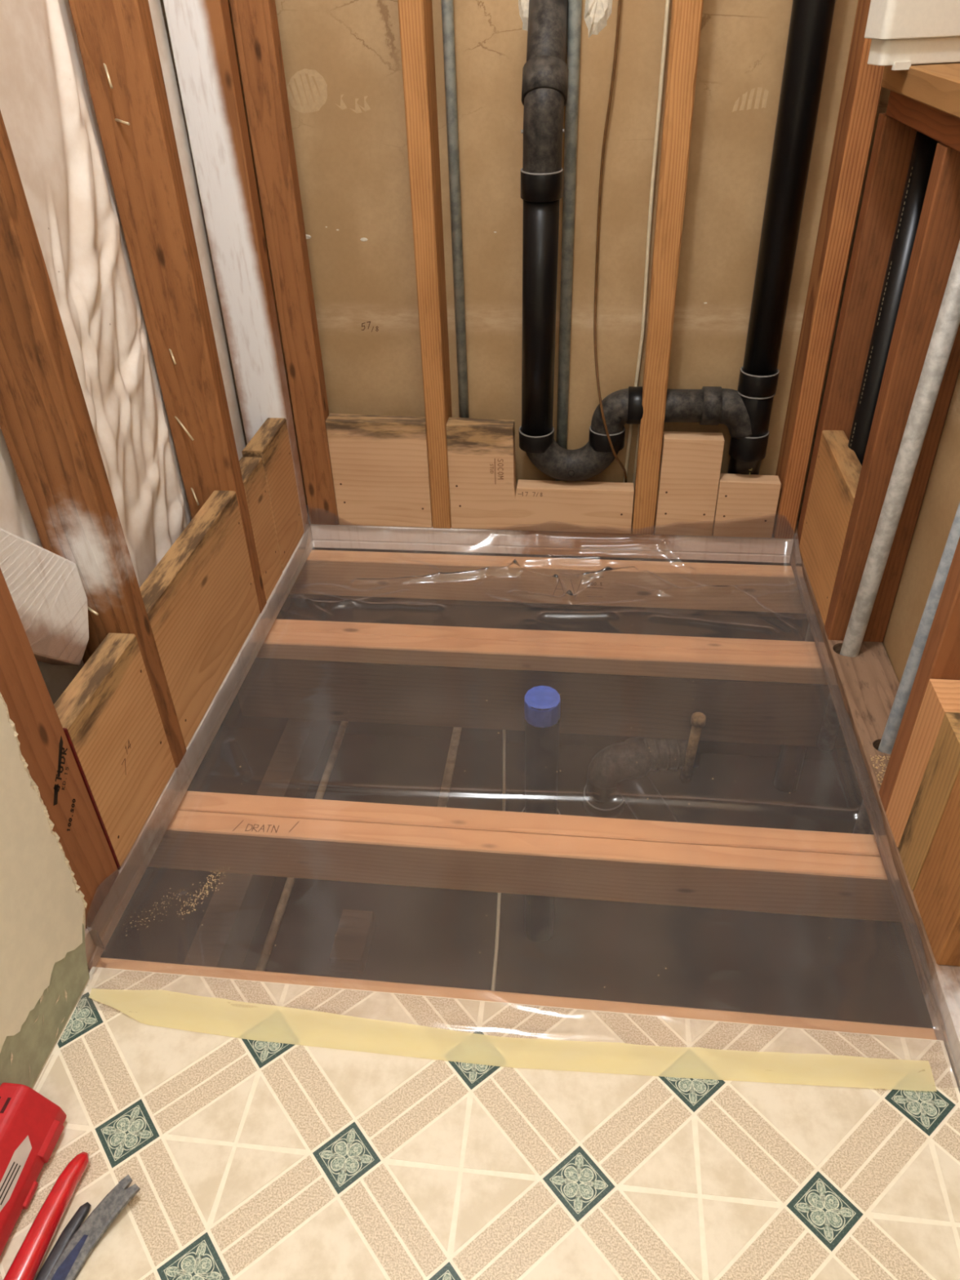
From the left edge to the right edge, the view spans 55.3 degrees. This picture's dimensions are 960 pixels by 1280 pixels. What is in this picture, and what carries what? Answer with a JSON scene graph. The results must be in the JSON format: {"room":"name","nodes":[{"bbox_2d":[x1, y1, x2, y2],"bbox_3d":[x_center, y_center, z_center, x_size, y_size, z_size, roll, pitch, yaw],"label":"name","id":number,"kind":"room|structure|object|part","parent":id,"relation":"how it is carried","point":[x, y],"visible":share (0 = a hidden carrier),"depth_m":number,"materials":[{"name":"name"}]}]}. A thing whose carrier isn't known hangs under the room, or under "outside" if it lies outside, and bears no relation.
{"room":"bathroom under renovation","nodes":[
{"label":"bathroom under renovation","id":0,"kind":"room"},
{"bbox_2d":[0,692,88,1088],"bbox_3d":[-0.572,-0.213,-0.092,0.016,2.390,1.316,2,36,6],"label":"wall","id":1,"kind":"structure","parent":0,"point":[44,973],"depth_m":0.97,"materials":[{"name":"paint"}]},
{"bbox_2d":[160,0,247,445],"bbox_3d":[-0.573,-0.903,0.885,0.008,2.413,1.128,2,36,6],"label":"wall","id":2,"kind":"structure","parent":0,"point":[161,1],"depth_m":1.62,"materials":[{"name":"paper"}]},
{"bbox_2d":[0,966,959,1279],"bbox_3d":[-0.054,0.797,0.546,0.980,0.022,1.278,2,36,6],"label":"floor","id":3,"kind":"structure","parent":0,"point":[247,1159],"depth_m":0.91,"materials":[{"name":"beige tile"}]},
{"bbox_2d":[0,1082,66,1256],"bbox_3d":[-0.470,0.560,0.819,0.056,0.067,0.302,2,36,6],"label":"tool","id":4,"kind":"object","parent":3,"relation":"on","point":[31,1124],"visible":1,"depth_m":0.90,"materials":[{"name":"red plastic"}]},
{"bbox_2d":[3,1151,88,1279],"bbox_3d":[-0.416,0.576,0.832,0.024,0.022,0.216,4,36,8],"label":"handle","id":5,"kind":"object","parent":3,"relation":"on","point":[31,1254],"visible":1,"depth_m":0.86,"materials":[{"name":"plastic"}]},
{"bbox_2d":[35,1202,90,1279],"bbox_3d":[-0.396,0.580,0.838,0.017,0.007,0.125,6,36,10],"label":"bar","id":6,"kind":"object","parent":3,"relation":"on","point":[77,1219],"visible":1,"depth_m":0.86,"materials":[{"name":"grey metal"}]},
{"bbox_2d":[46,1174,140,1279],"bbox_3d":[-0.376,0.581,0.827,0.040,0.019,0.192,10,38,16],"label":"pliers","id":7,"kind":"object","parent":3,"relation":"on","point":[68,1264],"visible":1,"depth_m":0.86,"materials":[{"name":"grey metal"}]},
{"bbox_2d":[95,957,937,1039],"bbox_3d":[0.019,0.464,1.100,1.163,0.088,0.039,2,36,6],"label":"joist","id":8,"kind":"object","parent":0,"point":[134,965],"visible":0.17,"depth_m":1.08,"materials":[{"name":"brown wood"}]},
{"bbox_2d":[100,726,933,1028],"bbox_3d":[-0.077,1.016,1.490,3.861,0.013,2.565,2,36,6],"label":"ceiling below joists","id":9,"kind":"structure","parent":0,"point":[740,961],"depth_m":2.02,"materials":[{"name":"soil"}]},
{"bbox_2d":[182,718,333,968],"bbox_3d":[-0.409,0.350,1.812,0.056,0.102,1.143,2,36,6],"label":"timber","id":10,"kind":"object","parent":9,"relation":"on","point":[223,938],"visible":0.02,"depth_m":1.63,"materials":[{"name":"brown wood"}]},
{"bbox_2d":[255,720,348,971],"bbox_3d":[-0.333,0.361,1.793,0.016,0.015,1.118,2,36,6],"label":"lath","id":11,"kind":"object","parent":9,"relation":"on","point":[269,941],"visible":0.38,"depth_m":1.65,"materials":[{"name":"brown wood"}]},
{"bbox_2d":[329,909,375,973],"bbox_3d":[-0.221,0.523,1.595,0.056,0.038,0.102,2,36,6],"label":"scrap","id":12,"kind":"object","parent":9,"relation":"on","point":[350,948],"visible":1,"depth_m":1.57,"materials":[{"name":"brown wood"}]},
{"bbox_2d":[437,727,462,807],"bbox_3d":[-0.071,0.300,2.217,0.020,0.010,0.356,2,36,6],"label":"lath","id":13,"kind":"object","parent":9,"relation":"on","point":[455,741],"visible":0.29,"depth_m":2.20,"materials":[{"name":"brown wood"}]},
{"bbox_2d":[491,729,505,991],"bbox_3d":[0.034,0.527,1.894,0.019,0.030,1.170,1,36,4],"label":"cable","id":14,"kind":"object","parent":9,"relation":"on","point":[499,897],"visible":0.41,"depth_m":1.85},
{"bbox_2d":[521,685,560,942],"bbox_3d":[0.116,0.355,1.754,0.076,0.638,0.076,2,36,6],"label":"pipe","id":15,"kind":"object","parent":9,"relation":"on","point":[542,704],"visible":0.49,"depth_m":1.63,"materials":[{"name":"blue plastic"}]},
{"bbox_2d":[521,807,560,814],"bbox_3d":[0.116,0.350,1.750,0.076,0.042,0.076,2,36,6],"label":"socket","id":16,"kind":"object","parent":15,"relation":"attached to","point":[523,811],"depth_m":1.75,"materials":[{"name":"black plastic"}]},
{"bbox_2d":[147,809,901,922],"bbox_3d":[0.048,0.317,1.302,1.163,0.089,0.039,2,36,6],"label":"joist","id":17,"kind":"object","parent":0,"point":[678,874],"visible":0.9,"depth_m":1.28,"materials":[{"name":"brown wood"}]},
{"bbox_2d":[84,505,312,963],"bbox_3d":[-0.456,0.049,1.559,0.089,0.037,1.128,2,36,6],"label":"plate","id":18,"kind":"object","parent":17,"relation":"on","point":[130,866],"visible":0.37,"depth_m":1.37,"materials":[{"name":"brown wood"}]},
{"bbox_2d":[0,568,119,928],"bbox_3d":[-0.546,-0.633,0.463,0.089,2.354,0.088,2,36,6],"label":"wall post","id":19,"kind":"object","parent":18,"relation":"on","point":[44,746],"visible":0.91,"depth_m":1.01,"materials":[{"name":"brown wood"}]},
{"bbox_2d":[0,528,88,666],"bbox_3d":[-0.531,-0.071,1.040,0.038,0.305,0.188,2,36,6],"label":"insulation","id":20,"kind":"object","parent":19,"relation":"attached to","point":[46,588],"visible":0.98,"depth_m":1.08},
{"bbox_2d":[0,110,186,768],"bbox_3d":[-0.518,-0.777,0.662,0.090,2.354,0.054,2,36,6],"label":"stud","id":21,"kind":"object","parent":18,"relation":"on","point":[46,425],"visible":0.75,"depth_m":1.05,"materials":[{"name":"brown wood"}]},
{"bbox_2d":[53,632,175,870],"bbox_3d":[-0.475,0.144,1.189,0.038,0.240,0.189,2,36,6],"label":"board","id":22,"kind":"object","parent":18,"relation":"on","point":[108,715],"visible":0.96,"depth_m":1.17,"materials":[{"name":"brown wood"}]},
{"bbox_2d":[67,0,266,613],"bbox_3d":[-0.473,-1.011,0.984,0.089,2.354,0.054,2,36,6],"label":"stud","id":23,"kind":"object","parent":18,"relation":"on","point":[117,39],"visible":0.91,"depth_m":1.29,"materials":[{"name":"brown wood"}]},
{"bbox_2d":[0,0,245,704],"bbox_3d":[-0.538,-0.543,1.093,0.022,1.565,0.998,2,36,6],"label":"insulation","id":24,"kind":"object","parent":23,"relation":"attached to","point":[46,108],"visible":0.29,"depth_m":1.23,"materials":[{"name":"white fabric"}]},
{"bbox_2d":[139,490,260,747],"bbox_3d":[-0.439,-0.043,1.442,0.038,0.245,0.359,2,36,6],"label":"board","id":25,"kind":"object","parent":18,"relation":"on","point":[201,603],"visible":0.93,"depth_m":1.41,"materials":[{"name":"brown wood"}]},
{"bbox_2d":[163,0,309,533],"bbox_3d":[-0.438,-1.188,1.229,0.089,2.354,0.037,2,36,6],"label":"stud","id":26,"kind":"object","parent":18,"relation":"on","point":[201,31],"visible":0.88,"depth_m":1.54,"materials":[{"name":"wood"}]},
{"bbox_2d":[239,457,282,600],"bbox_3d":[-0.408,-0.199,1.660,0.038,0.241,0.099,2,36,6],"label":"board","id":27,"kind":"object","parent":18,"relation":"on","point":[252,471],"visible":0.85,"depth_m":1.64,"materials":[{"name":"brown wood"}]},
{"bbox_2d":[241,417,304,570],"bbox_3d":[-0.394,-0.279,1.764,0.038,0.250,0.150,2,36,6],"label":"board","id":28,"kind":"object","parent":18,"relation":"on","point":[271,442],"visible":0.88,"depth_m":1.74,"materials":[{"name":"brown wood"}]},
{"bbox_2d":[87,538,313,972],"bbox_3d":[-0.455,0.072,1.575,0.089,0.019,1.128,2,36,6],"label":"strip","id":29,"kind":"object","parent":17,"relation":"on","point":[98,952],"visible":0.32,"depth_m":1.38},
{"bbox_2d":[79,539,959,1083],"bbox_3d":[0.071,0.101,1.431,0.986,0.114,1.098,2,36,6],"label":"plastic sheet","id":30,"kind":"object","parent":17,"relation":"on","point":[94,934],"visible":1,"depth_m":1.78,"materials":[{"name":"clear plastic"}]},
{"bbox_2d":[125,567,857,987],"bbox_3d":[0.070,0.128,1.469,0.947,0.022,0.955,2,36,6],"label":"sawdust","id":31,"kind":"object","parent":30,"relation":"on","point":[594,567],"visible":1,"depth_m":1.21},
{"bbox_2d":[88,988,937,1091],"bbox_3d":[0.009,0.443,1.010,0.940,0.005,0.052,2,36,6],"label":"tape","id":32,"kind":"object","parent":30,"relation":"on","point":[160,1008],"visible":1,"depth_m":1.00,"materials":[{"name":"yellow paper"}]},
{"bbox_2d":[177,791,880,857],"bbox_3d":[0.052,0.294,1.335,1.163,0.088,0.038,2,36,6],"label":"joist","id":33,"kind":"object","parent":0,"point":[794,840],"visible":0.44,"depth_m":1.30,"materials":[{"name":"brown wood"}]},
{"bbox_2d":[220,597,851,761],"bbox_3d":[0.059,0.065,2.360,3.810,0.508,0.025,2,36,6],"label":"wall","id":34,"kind":"structure","parent":0,"point":[327,610],"depth_m":2.28,"materials":[{"name":"soil"}]},
{"bbox_2d":[237,657,846,748],"bbox_3d":[0.102,0.104,1.710,1.143,0.145,0.038,2,36,6],"label":"joist","id":35,"kind":"object","parent":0,"point":[768,713],"visible":0.67,"depth_m":1.69,"materials":[{"name":"brown wood"}]},
{"bbox_2d":[255,631,827,684],"bbox_3d":[0.099,0.030,1.656,1.163,0.038,0.040,2,36,6],"label":"joist","id":36,"kind":"object","parent":35,"relation":"on","point":[375,649],"visible":0.83,"depth_m":1.64,"materials":[{"name":"brown wood"}]},
{"bbox_2d":[269,618,818,654],"bbox_3d":[0.105,0.066,1.730,1.143,0.184,0.038,2,36,6],"label":"joist","id":37,"kind":"object","parent":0,"point":[286,625],"visible":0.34,"depth_m":1.67,"materials":[{"name":"brown wood"}]},
{"bbox_2d":[582,737,700,822],"bbox_3d":[0.305,0.293,1.751,0.213,0.217,0.164,2,36,6],"label":"trap","id":38,"kind":"object","parent":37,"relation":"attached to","point":[616,775],"visible":0.87,"depth_m":1.71,"materials":[{"name":"black plastic"}]},
{"bbox_2d":[582,783,625,817],"bbox_3d":[0.241,0.306,1.777,0.081,0.046,0.085,2,36,6],"label":"socket","id":39,"kind":"object","parent":38,"relation":"attached to","point":[597,804],"depth_m":1.75,"materials":[{"name":"black plastic"}]},
{"bbox_2d":[680,711,706,782],"bbox_3d":[0.392,0.200,1.688,0.029,0.166,0.027,2,36,6],"label":"stub","id":40,"kind":"object","parent":38,"relation":"attached to","point":[698,719],"visible":1,"depth_m":1.67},
{"bbox_2d":[287,539,807,617],"bbox_3d":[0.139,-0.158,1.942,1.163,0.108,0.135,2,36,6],"label":"joist","id":41,"kind":"object","parent":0,"point":[324,572],"depth_m":1.89,"materials":[{"name":"brown wood"}]},
{"bbox_3d":[0.139,-0.208,1.936,0.987,0.019,0.086,2,36,6],"label":"subfloor strip","id":42,"kind":"part","parent":41,"relation":"part of","materials":[{"name":"brown wood"}]},
{"bbox_2d":[310,515,793,555],"bbox_3d":[0.139,-0.232,1.919,0.987,0.037,0.086,2,36,6],"label":"plastic sheet","id":43,"kind":"object","parent":41,"relation":"on","point":[772,545],"visible":0.45,"depth_m":1.88,"materials":[{"name":"clear plastic"}]},
{"bbox_2d":[229,0,338,524],"bbox_3d":[-0.358,-1.208,1.252,0.062,2.354,0.038,2,36,6],"label":"stud","id":44,"kind":"object","parent":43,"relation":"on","point":[255,22],"visible":0.94,"depth_m":1.59,"materials":[{"name":"brown wood"}]},
{"bbox_2d":[325,413,432,527],"bbox_3d":[-0.198,-0.341,1.857,0.197,0.230,0.038,2,36,6],"label":"board","id":45,"kind":"object","parent":43,"relation":"on","point":[380,473],"visible":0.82,"depth_m":1.83,"materials":[{"name":"brown wood"}]},
{"bbox_2d":[397,0,452,528],"bbox_3d":[-0.108,-1.212,1.245,0.039,2.354,0.088,2,36,6],"label":"stud","id":46,"kind":"object","parent":43,"relation":"on","point":[415,16],"visible":0.93,"depth_m":1.57,"materials":[{"name":"brown wood"}]},
{"bbox_2d":[445,417,634,533],"bbox_3d":[0.122,-0.325,1.823,0.367,0.226,0.038,2,36,6],"label":"board","id":47,"kind":"object","parent":43,"relation":"on","point":[485,493],"visible":1,"depth_m":1.83,"materials":[{"name":"brown wood"}]},
{"bbox_2d":[631,0,703,534],"bbox_3d":[0.298,-1.179,1.180,0.043,2.354,0.038,2,36,6],"label":"stud","id":48,"kind":"object","parent":43,"relation":"on","point":[686,15],"visible":0.99,"depth_m":1.53,"materials":[{"name":"brown wood"}]},
{"bbox_2d":[653,431,724,536],"bbox_3d":[0.408,-0.304,1.798,0.113,0.206,0.038,2,36,6],"label":"board","id":49,"kind":"object","parent":43,"relation":"on","point":[691,462],"visible":0.87,"depth_m":1.77,"materials":[{"name":"brown wood"}]},
{"bbox_2d":[712,473,781,537],"bbox_3d":[0.523,-0.265,1.810,0.115,0.120,0.038,2,36,6],"label":"board","id":50,"kind":"object","parent":43,"relation":"on","point":[746,505],"visible":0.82,"depth_m":1.79,"materials":[{"name":"brown wood"}]},
{"bbox_2d":[772,0,884,538],"bbox_3d":[0.576,-1.182,1.170,0.038,2.354,0.088,2,36,6],"label":"stud","id":51,"kind":"object","parent":43,"relation":"on","point":[862,87],"visible":0.94,"depth_m":1.53,"materials":[{"name":"brown wood"}]},
{"bbox_2d":[789,552,959,1093],"bbox_3d":[0.609,0.159,1.403,0.089,0.019,1.265,2,36,6],"label":"strip","id":52,"kind":"object","parent":41,"relation":"on","point":[926,994],"visible":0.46,"depth_m":1.24,"materials":[{"name":"clear plastic"}]},
{"bbox_2d":[791,519,959,1086],"bbox_3d":[0.608,0.136,1.386,0.089,0.037,1.265,2,36,6],"label":"plate","id":53,"kind":"object","parent":41,"relation":"on","point":[866,684],"visible":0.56,"depth_m":1.36,"materials":[{"name":"brown wood"}]},
{"bbox_2d":[799,430,862,625],"bbox_3d":[0.621,-0.199,1.607,0.038,0.245,0.264,2,36,6],"label":"board","id":54,"kind":"object","parent":53,"relation":"on","point":[837,468],"visible":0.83,"depth_m":1.59,"materials":[{"name":"brown wood"}]},
{"bbox_2d":[795,113,916,548],"bbox_3d":[0.657,-0.486,1.583,0.089,0.737,0.037,2,36,6],"label":"stud","id":55,"kind":"object","parent":53,"relation":"on","point":[894,140],"visible":0.52,"depth_m":1.49,"materials":[{"name":"brown wood"}]},
{"bbox_2d":[870,754,889,785],"bbox_3d":[0.573,0.186,1.285,0.039,0.002,0.073,2,36,6],"label":"chips","id":56,"kind":"object","parent":53,"relation":"on","point":[884,757],"visible":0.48,"depth_m":1.30,"materials":[{"name":"beige wood"}]},
{"bbox_2d":[817,240,959,751],"bbox_3d":[0.614,-0.194,1.360,0.052,0.945,0.028,2,36,6],"label":"conduit","id":57,"kind":"object","parent":53,"relation":"attached to","point":[948,321],"visible":0.84,"depth_m":1.31,"materials":[{"name":"grey metal"}]},
{"bbox_2d":[824,142,959,642],"bbox_3d":[0.622,-0.308,1.339,0.089,0.737,0.038,2,36,6],"label":"stud","id":58,"kind":"object","parent":53,"relation":"on","point":[937,237],"visible":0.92,"depth_m":1.30,"materials":[{"name":"brown wood"}]},
{"bbox_2d":[885,90,959,151],"bbox_3d":[0.596,-0.548,1.010,0.086,0.036,0.824,2,36,6],"label":"header board","id":59,"kind":"object","parent":58,"relation":"on","point":[944,127],"visible":0.54,"depth_m":1.19,"materials":[{"name":"brown wood"}]},
{"bbox_2d":[880,62,959,118],"bbox_3d":[0.587,-0.578,0.990,0.102,0.034,0.824,2,36,6],"label":"header board","id":60,"kind":"object","parent":59,"relation":"on","point":[936,86],"visible":0.82,"depth_m":1.15,"materials":[{"name":"brown wood"}]},
{"bbox_2d":[864,0,959,70],"bbox_3d":[0.589,-0.841,1.189,0.150,0.166,0.056,-8,36,-8],"label":"case","id":61,"kind":"object","parent":60,"relation":"on","point":[904,33],"visible":1,"depth_m":1.19,"materials":[{"name":"white plastic"}]},
{"bbox_3d":[0.588,-0.855,1.179,0.150,0.132,0.056,-8,36,-8],"label":"lid","id":62,"kind":"part","parent":61,"relation":"part of","materials":[{"name":"white plastic"}]},
{"bbox_2d":[852,502,959,834],"bbox_3d":[0.589,-0.057,1.171,0.037,0.945,0.023,2,36,6],"label":"conduit","id":63,"kind":"object","parent":53,"relation":"attached to","point":[863,825],"visible":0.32,"depth_m":1.22,"materials":[{"name":"grey metal"}]},
{"bbox_2d":[879,537,959,811],"bbox_3d":[0.578,-0.078,1.021,0.089,0.737,0.038,2,36,6],"label":"stud","id":64,"kind":"object","parent":53,"relation":"on","point":[940,657],"visible":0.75,"depth_m":1.08,"materials":[{"name":"brown wood"}]},
{"bbox_2d":[885,679,959,847],"bbox_3d":[0.578,0.158,1.129,0.086,0.227,0.061,2,36,6],"label":"wood blocking","id":65,"kind":"object","parent":53,"relation":"on","point":[941,696],"visible":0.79,"depth_m":1.11,"materials":[{"name":"brown wood"}]},
{"bbox_2d":[897,712,959,890],"bbox_3d":[0.571,0.196,1.076,0.086,0.227,0.068,2,36,6],"label":"wood blocking","id":66,"kind":"object","parent":53,"relation":"on","point":[943,767],"visible":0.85,"depth_m":1.07,"materials":[{"name":"brown wood"}]},
{"bbox_2d":[912,769,959,966],"bbox_3d":[0.561,0.242,1.004,0.085,0.237,0.103,2,36,6],"label":"wood board","id":67,"kind":"object","parent":53,"relation":"on","point":[936,892],"visible":1,"depth_m":1.03,"materials":[{"name":"orange wood"}]},
{"bbox_2d":[227,0,890,519],"bbox_3d":[0.113,-1.197,1.282,1.196,2.438,0.022,2,36,6],"label":"wall","id":68,"kind":"structure","parent":0,"point":[342,59],"depth_m":1.59,"materials":[{"name":"brown paint"}]},
{"bbox_2d":[286,68,327,112],"bbox_3d":[-0.290,-0.921,1.537,0.071,0.064,0.001,2,36,6],"label":"print","id":69,"kind":"object","parent":68,"relation":"attached to","point":[306,88],"depth_m":1.54,"materials":[{"name":"brown paint"}]},
{"bbox_2d":[335,94,346,110],"bbox_3d":[-0.235,-0.904,1.541,0.021,0.023,0.001,2,36,6],"label":"print","id":70,"kind":"object","parent":68,"relation":"attached to","point":[340,100],"depth_m":1.54},
{"bbox_2d":[351,98,362,113],"bbox_3d":[-0.210,-0.898,1.542,0.021,0.022,0.001,2,36,6],"label":"print","id":71,"kind":"object","parent":68,"relation":"attached to","point":[356,104],"depth_m":1.54},
{"bbox_2d":[358,95,370,111],"bbox_3d":[-0.195,-0.900,1.539,0.021,0.023,0.001,2,36,6],"label":"print","id":72,"kind":"object","parent":68,"relation":"attached to","point":[364,101],"depth_m":1.54},
{"bbox_2d":[440,0,468,417],"bbox_3d":[-0.059,-1.217,1.269,0.019,2.329,0.019,2,36,6],"label":"conduit","id":73,"kind":"object","parent":68,"relation":"attached to","point":[447,8],"visible":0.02,"depth_m":1.58,"materials":[{"name":"grey metal"}]},
{"bbox_2d":[555,0,582,480],"bbox_3d":[0.140,-1.212,1.251,0.032,2.329,0.021,2,36,6],"label":"conduit","id":74,"kind":"object","parent":68,"relation":"attached to","point":[575,6],"visible":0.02,"depth_m":1.58,"materials":[{"name":"grey metal"}]},
{"bbox_2d":[593,0,626,482],"bbox_3d":[0.237,-0.834,1.459,0.086,1.463,0.091,2,36,6],"label":"cable","id":75,"kind":"object","parent":68,"relation":"attached to","point":[619,1],"visible":0.83,"depth_m":1.60,"materials":[{"name":"brown plastic"}]},
{"bbox_2d":[632,424,639,508],"bbox_3d":[0.315,-0.364,1.846,0.013,0.244,0.007,2,36,6],"label":"cable","id":76,"kind":"object","parent":68,"relation":"attached to","point":[637,446],"visible":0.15,"depth_m":1.85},
{"bbox_2d":[622,0,670,482],"bbox_3d":[0.284,-0.857,1.489,0.024,1.463,0.010,18,40,26],"label":"cable","id":77,"kind":"object","parent":68,"relation":"attached to","point":[668,2],"visible":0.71,"depth_m":1.56,"materials":[{"name":"beige plastic"}]},
{"bbox_2d":[519,0,835,481],"bbox_3d":[0.299,-0.840,1.467,0.475,1.466,0.199,2,36,6],"label":"drain pipe","id":78,"kind":"object","parent":68,"relation":"attached to","point":[746,411],"visible":0.94,"depth_m":1.54,"materials":[{"name":"black plastic"}]},
{"bbox_2d":[519,425,554,453],"bbox_3d":[0.111,-0.397,1.792,0.069,0.040,0.071,2,36,6],"label":"socket","id":79,"kind":"object","parent":78,"relation":"attached to","point":[531,439],"depth_m":1.77,"materials":[{"name":"black plastic"}]},
{"bbox_2d":[520,167,563,202],"bbox_3d":[0.100,-0.741,1.488,0.069,0.045,0.071,2,36,6],"label":"socket","id":80,"kind":"object","parent":78,"relation":"attached to","point":[537,184],"depth_m":1.46,"materials":[{"name":"black plastic"}]},
{"bbox_2d":[588,425,625,453],"bbox_3d":[0.246,-0.394,1.777,0.069,0.037,0.069,2,36,6],"label":"socket","id":81,"kind":"object","parent":78,"relation":"attached to","point":[598,442],"depth_m":1.75,"materials":[{"name":"black plastic"}]},
{"bbox_2d":[626,386,643,424],"bbox_3d":[0.296,-0.444,1.734,0.034,0.069,0.069,2,36,6],"label":"socket","id":82,"kind":"object","parent":78,"relation":"attached to","point":[634,394],"depth_m":1.71,"materials":[{"name":"black plastic"}]},
{"bbox_2d":[728,430,768,462],"bbox_3d":[0.513,-0.377,1.751,0.069,0.050,0.069,2,36,6],"label":"socket","id":83,"kind":"object","parent":78,"relation":"attached to","point":[745,446],"depth_m":1.73,"materials":[{"name":"black plastic"}]},
{"bbox_2d":[737,366,779,397],"bbox_3d":[0.510,-0.476,1.680,0.069,0.040,0.069,2,36,6],"label":"socket","id":84,"kind":"object","parent":78,"relation":"attached to","point":[753,381],"depth_m":1.66,"materials":[{"name":"black plastic"}]},
{"bbox_2d":[732,97,739,111],"bbox_3d":[0.413,-0.864,1.479,0.009,0.022,0.001,2,36,6],"label":"print","id":85,"kind":"object","parent":68,"relation":"attached to","point":[735,100],"depth_m":1.48},
{"bbox_2d":[738,91,747,111],"bbox_3d":[0.424,-0.867,1.475,0.010,0.027,0.001,2,36,6],"label":"print","id":86,"kind":"object","parent":68,"relation":"attached to","point":[743,95],"depth_m":1.48},
{"bbox_2d":[746,88,755,110],"bbox_3d":[0.435,-0.869,1.472,0.009,0.030,0.001,2,36,6],"label":"print","id":87,"kind":"object","parent":68,"relation":"attached to","point":[750,91],"depth_m":1.47},
{"bbox_2d":[754,87,762,108],"bbox_3d":[0.446,-0.869,1.470,0.009,0.030,0.001,2,36,6],"label":"print","id":88,"kind":"object","parent":68,"relation":"attached to","point":[757,91],"depth_m":1.47},
{"bbox_2d":[761,88,768,107],"bbox_3d":[0.457,-0.868,1.470,0.008,0.027,0.001,2,36,6],"label":"print","id":89,"kind":"object","parent":68,"relation":"attached to","point":[765,92],"depth_m":1.47},
{"bbox_2d":[882,369,959,682],"bbox_3d":[0.560,-0.485,0.232,0.013,2.393,2.413,2,36,6],"label":"wall","id":90,"kind":"structure","parent":0,"point":[941,500],"depth_m":1.35,"materials":[{"name":"brown paint"}]},
{"bbox_2d":[773,130,940,792],"bbox_3d":[0.666,-0.203,1.675,0.051,1.300,0.051,2,36,6],"label":"vent pipe","id":91,"kind":"object","parent":90,"relation":"attached to","point":[791,758],"visible":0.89,"depth_m":1.44,"materials":[{"name":"black plastic"}]}
]}

